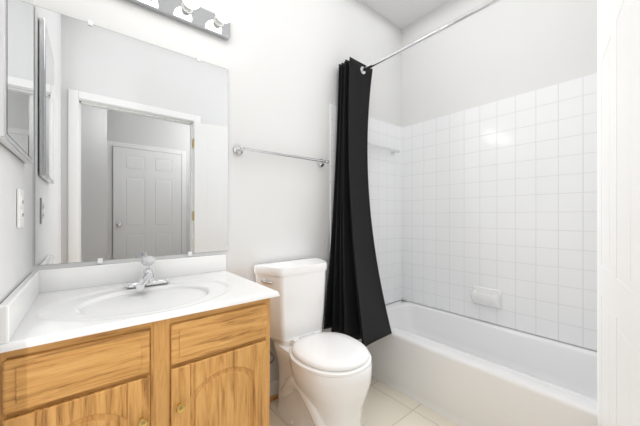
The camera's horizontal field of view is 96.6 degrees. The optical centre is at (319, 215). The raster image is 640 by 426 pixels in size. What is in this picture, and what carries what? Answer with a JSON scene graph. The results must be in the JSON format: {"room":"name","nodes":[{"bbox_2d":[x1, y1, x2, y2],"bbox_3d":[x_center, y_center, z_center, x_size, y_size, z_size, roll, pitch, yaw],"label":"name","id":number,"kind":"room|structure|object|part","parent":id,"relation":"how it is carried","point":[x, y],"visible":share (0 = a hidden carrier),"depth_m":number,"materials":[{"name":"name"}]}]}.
{"room":"bathroom","nodes":[
{"label":"bathroom","id":0,"kind":"room"},
{"bbox_2d":[0,143,31,303],"bbox_3d":[-0.597,-0.280,0.384,0.120,2.740,1.650,0,0,-39],"label":"wall","id":1,"kind":"structure","parent":0,"point":[15,246],"depth_m":0.80,"materials":[{"name":"white paint"}]},
{"bbox_2d":[0,0,32,163],"bbox_3d":[-0.822,-0.500,0.774,0.021,0.660,0.411,0,0,-39],"label":"mirrored medicine cabinet","id":2,"kind":"object","parent":1,"relation":"attached to","point":[16,77],"visible":0.98,"depth_m":0.72,"materials":[{"name":"silver metal"}]},
{"bbox_2d":[17,189,23,227],"bbox_3d":[-0.897,-0.022,0.855,0.008,0.115,0.070,0,0,-39],"label":"electrical outlet","id":3,"kind":"object","parent":1,"relation":"attached to","point":[20,208],"visible":0.98,"depth_m":0.84,"materials":[{"name":"white plastic"}]},
{"bbox_2d":[32,0,401,381],"bbox_3d":[-0.211,-0.280,1.841,2.560,2.740,0.120,0,0,-39],"label":"wall","id":4,"kind":"structure","parent":0,"point":[280,60],"depth_m":1.72,"materials":[{"name":"white paint"}]},
{"bbox_2d":[32,254,226,294],"bbox_3d":[-0.781,0.245,1.283,0.725,0.087,0.019,0,0,-39],"label":"backsplash","id":5,"kind":"structure","parent":4,"relation":"attached to","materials":[{"name":"stone"}]},
{"bbox_2d":[35,5,227,265],"bbox_3d":[-0.777,-0.300,1.294,0.735,0.994,0.009,0,0,-39],"label":"mirror","id":6,"kind":"object","parent":4,"relation":"attached to","point":[131,147],"visible":1,"depth_m":1.23,"materials":[{"name":"grey mirror"}]},
{"bbox_2d":[127,0,232,39],"bbox_3d":[-0.735,-0.991,1.240,0.742,0.102,0.146,0,0,-39],"label":"vanity light bar","id":7,"kind":"object","parent":4,"relation":"attached to","point":[192,13],"visible":1,"depth_m":1.38,"materials":[{"name":"silver metal"}]},
{"bbox_2d":[181,0,193,14],"bbox_3d":[-0.628,-1.002,1.359,0.054,0.054,0.036,0,0,-39],"label":"socket","id":8,"kind":"object","parent":7,"relation":"attached to","point":[185,10],"depth_m":1.36,"materials":[{"name":"white"}]},
{"bbox_3d":[-0.592,-1.002,1.315,0.080,0.080,0.082,0,0,-39],"label":"bulb","id":9,"kind":"part","parent":7,"relation":"part of","materials":[{"name":"white glass"}]},
{"bbox_2d":[213,13,224,27],"bbox_3d":[-0.510,-1.002,1.455,0.054,0.054,0.036,0,0,-39],"label":"socket","id":10,"kind":"object","parent":7,"relation":"attached to","point":[217,23],"depth_m":1.45,"materials":[{"name":"white"}]},
{"bbox_3d":[-0.474,-1.002,1.411,0.080,0.080,0.082,0,0,-39],"label":"bulb","id":11,"kind":"part","parent":7,"relation":"part of","materials":[{"name":"white glass"}]},
{"bbox_2d":[270,379,277,396],"bbox_3d":[-0.210,1.038,1.756,0.734,0.105,0.012,0,0,-39],"label":"baseboard","id":12,"kind":"structure","parent":4,"relation":"attached to","point":[274,388],"depth_m":1.70,"materials":[{"name":"white paint"}]},
{"bbox_2d":[270,394,277,401],"bbox_3d":[-0.203,1.079,1.747,0.734,0.022,0.012,0,0,-39],"label":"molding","id":13,"kind":"structure","parent":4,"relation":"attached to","point":[273,397],"depth_m":1.69,"materials":[{"name":"brown wood"}]},
{"bbox_2d":[233,145,328,166],"bbox_3d":[-0.199,-0.360,1.724,0.642,0.052,0.074,0,0,-39],"label":"towel rail","id":14,"kind":"object","parent":4,"relation":"attached to","point":[238,150],"visible":1,"depth_m":1.64,"materials":[{"name":"silver metal"}]},
{"bbox_2d":[330,104,401,304],"bbox_3d":[0.398,-0.021,2.255,0.838,1.517,0.008,0,0,-39],"label":"tile","id":15,"kind":"structure","parent":4,"relation":"attached to","point":[385,179],"depth_m":2.37,"materials":[{"name":"white tile"}]},
{"bbox_2d":[368,143,399,155],"bbox_3d":[0.486,-0.542,2.283,0.452,0.052,0.074,0,0,-39],"label":"towel bar","id":16,"kind":"object","parent":15,"relation":"attached to","point":[393,151],"visible":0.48,"depth_m":2.29,"materials":[{"name":"silver metal"}]},
{"bbox_2d":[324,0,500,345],"bbox_3d":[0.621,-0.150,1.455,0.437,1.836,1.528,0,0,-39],"label":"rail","id":17,"kind":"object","parent":4,"relation":"attached to","point":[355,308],"visible":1,"depth_m":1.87,"materials":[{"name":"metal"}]},
{"bbox_2d":[324,56,391,345],"bbox_3d":[0.282,-0.150,1.869,0.438,1.836,0.419,0,0,-39],"label":"shower curtain","id":18,"kind":"object","parent":17,"relation":"hanging from","point":[355,308],"depth_m":1.88,"materials":[{"name":"black fabric"}]},
{"bbox_2d":[270,376,459,425],"bbox_3d":[0.310,1.120,1.202,2.560,0.060,1.770,0,0,-39],"label":"floor","id":19,"kind":"structure","parent":0,"point":[384,404],"depth_m":1.59,"materials":[{"name":"tile"}]},
{"bbox_2d":[0,254,279,425],"bbox_3d":[-0.604,0.628,1.066,0.725,0.923,0.578,0,0,-39],"label":"bathroom vanity","id":20,"kind":"object","parent":19,"relation":"on","point":[152,341],"visible":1,"depth_m":0.88,"materials":[{"name":"brown wood"}]},
{"bbox_3d":[-0.607,0.715,0.737,0.290,0.501,0.013,0,0,-39],"label":"door frame","id":21,"kind":"part","parent":20,"relation":"part of","materials":[{"name":"brown wood"}]},
{"bbox_3d":[-0.608,0.392,0.738,0.290,0.123,0.012,0,0,-39],"label":"drawer","id":22,"kind":"part","parent":20,"relation":"part of","materials":[{"name":"brown wood"}]},
{"bbox_3d":[-0.610,0.715,0.740,0.290,0.501,0.007,0,0,-39],"label":"door","id":23,"kind":"part","parent":20,"relation":"part of","materials":[{"name":"brown wood"}]},
{"bbox_3d":[-0.608,0.715,0.737,0.156,0.367,0.010,0,0,-39],"label":"door panel","id":24,"kind":"part","parent":20,"relation":"part of","materials":[{"name":"brown wood"}]},
{"bbox_2d":[0,270,279,354],"bbox_3d":[-0.611,0.347,1.074,0.725,0.121,0.557,0,0,-39],"label":"countertop","id":25,"kind":"structure","parent":20,"relation":"on","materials":[{"name":"stone"}]},
{"bbox_2d":[125,255,168,290],"bbox_3d":[-0.695,0.228,1.165,0.156,0.121,0.156,0,0,-39],"label":"faucet","id":26,"kind":"object","parent":25,"relation":"on","point":[147,281],"depth_m":1.18,"materials":[{"name":"silver metal"}]},
{"bbox_3d":[-0.498,0.578,0.799,0.027,0.027,0.030,0,0,-39],"label":"knob","id":27,"kind":"part","parent":20,"relation":"part of","materials":[{"name":"gold metal"}]},
{"bbox_3d":[-0.422,0.578,0.861,0.027,0.027,0.030,0,0,-39],"label":"knob","id":28,"kind":"part","parent":20,"relation":"part of","materials":[{"name":"gold metal"}]},
{"bbox_3d":[-0.326,0.392,0.968,0.326,0.123,0.012,0,0,-39],"label":"drawer","id":29,"kind":"part","parent":20,"relation":"part of","materials":[{"name":"brown wood"}]},
{"bbox_3d":[-0.328,0.715,0.970,0.326,0.501,0.007,0,0,-39],"label":"door","id":30,"kind":"part","parent":20,"relation":"part of","materials":[{"name":"brown wood"}]},
{"bbox_3d":[-0.325,0.715,0.967,0.326,0.501,0.013,0,0,-39],"label":"door frame","id":31,"kind":"part","parent":20,"relation":"part of","materials":[{"name":"brown wood"}]},
{"bbox_3d":[-0.325,0.715,0.967,0.192,0.367,0.010,0,0,-39],"label":"door panel","id":32,"kind":"part","parent":20,"relation":"part of","materials":[{"name":"brown wood"}]},
{"bbox_2d":[254,258,371,425],"bbox_3d":[-0.015,0.682,1.506,0.459,0.815,0.640,0,0,-39],"label":"toilet","id":33,"kind":"object","parent":19,"relation":"on","point":[324,378],"visible":0.92,"depth_m":1.46,"materials":[{"name":"white ceramic"}]},
{"bbox_3d":[-0.287,0.352,1.529,0.036,0.025,0.080,0,0,-39],"label":"lever","id":34,"kind":"part","parent":33,"relation":"part of","materials":[{"name":"silver metal"}]},
{"bbox_3d":[-0.142,0.491,1.661,0.440,0.353,0.190,0,0,-39],"label":"tank","id":35,"kind":"part","parent":33,"relation":"part of","materials":[{"name":"white ceramic"}]},
{"bbox_3d":[-0.141,0.296,1.660,0.459,0.043,0.197,0,0,-39],"label":"tank lid","id":36,"kind":"part","parent":33,"relation":"part of","materials":[{"name":"white ceramic"}]},
{"bbox_3d":[0.052,0.688,1.424,0.378,0.019,0.417,0,0,-39],"label":"seat","id":37,"kind":"part","parent":33,"relation":"part of","materials":[{"name":"white plastic"}]},
{"bbox_3d":[0.052,0.663,1.423,0.354,0.028,0.395,0,0,-39],"label":"seat lid","id":38,"kind":"part","parent":33,"relation":"part of","materials":[{"name":"white plastic"}]},
{"bbox_2d":[358,300,596,425],"bbox_3d":[0.945,0.915,1.719,0.661,0.350,1.508,0,0,-39],"label":"bathtub","id":39,"kind":"object","parent":19,"relation":"on","point":[460,370],"visible":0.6,"depth_m":1.60,"materials":[{"name":"white ceramic"}]},
{"bbox_2d":[359,0,451,29],"bbox_3d":[0.310,-1.690,1.202,2.560,0.080,1.770,0,0,-39],"label":"ceiling","id":40,"kind":"structure","parent":0,"point":[401,14],"depth_m":2.27,"materials":[{"name":"white paint"}]},
{"bbox_2d":[402,0,596,351],"bbox_3d":[1.294,-0.280,1.926,0.120,2.740,1.650,0,0,-39],"label":"wall","id":41,"kind":"structure","parent":0,"point":[501,50],"depth_m":1.96,"materials":[{"name":"white paint"}]},
{"bbox_2d":[402,73,596,350],"bbox_3d":[1.206,-0.021,1.932,0.008,1.517,1.530,0,0,-39],"label":"tile","id":42,"kind":"structure","parent":41,"relation":"attached to","point":[501,195],"depth_m":1.86,"materials":[{"name":"white tile"}]},
{"bbox_2d":[471,286,500,308],"bbox_3d":[1.134,0.563,1.957,0.071,0.128,0.176,0,0,-39],"label":"soap dish","id":43,"kind":"object","parent":42,"relation":"attached to","point":[487,297],"visible":1,"depth_m":1.94,"materials":[{"name":"white ceramic"}]},
{"bbox_3d":[1.219,-0.280,0.878,1.320,2.740,0.120,0,0,-39],"label":"wall","id":44,"kind":"structure","parent":0,"visible":0},
{"bbox_2d":[597,0,639,425],"bbox_3d":[0.857,0.078,0.767,0.095,2.000,0.656,0,0,38],"label":"door","id":45,"kind":"structure","parent":44,"relation":"in","point":[618,212],"depth_m":0.74,"materials":[{"name":"white paint"}]}
]}

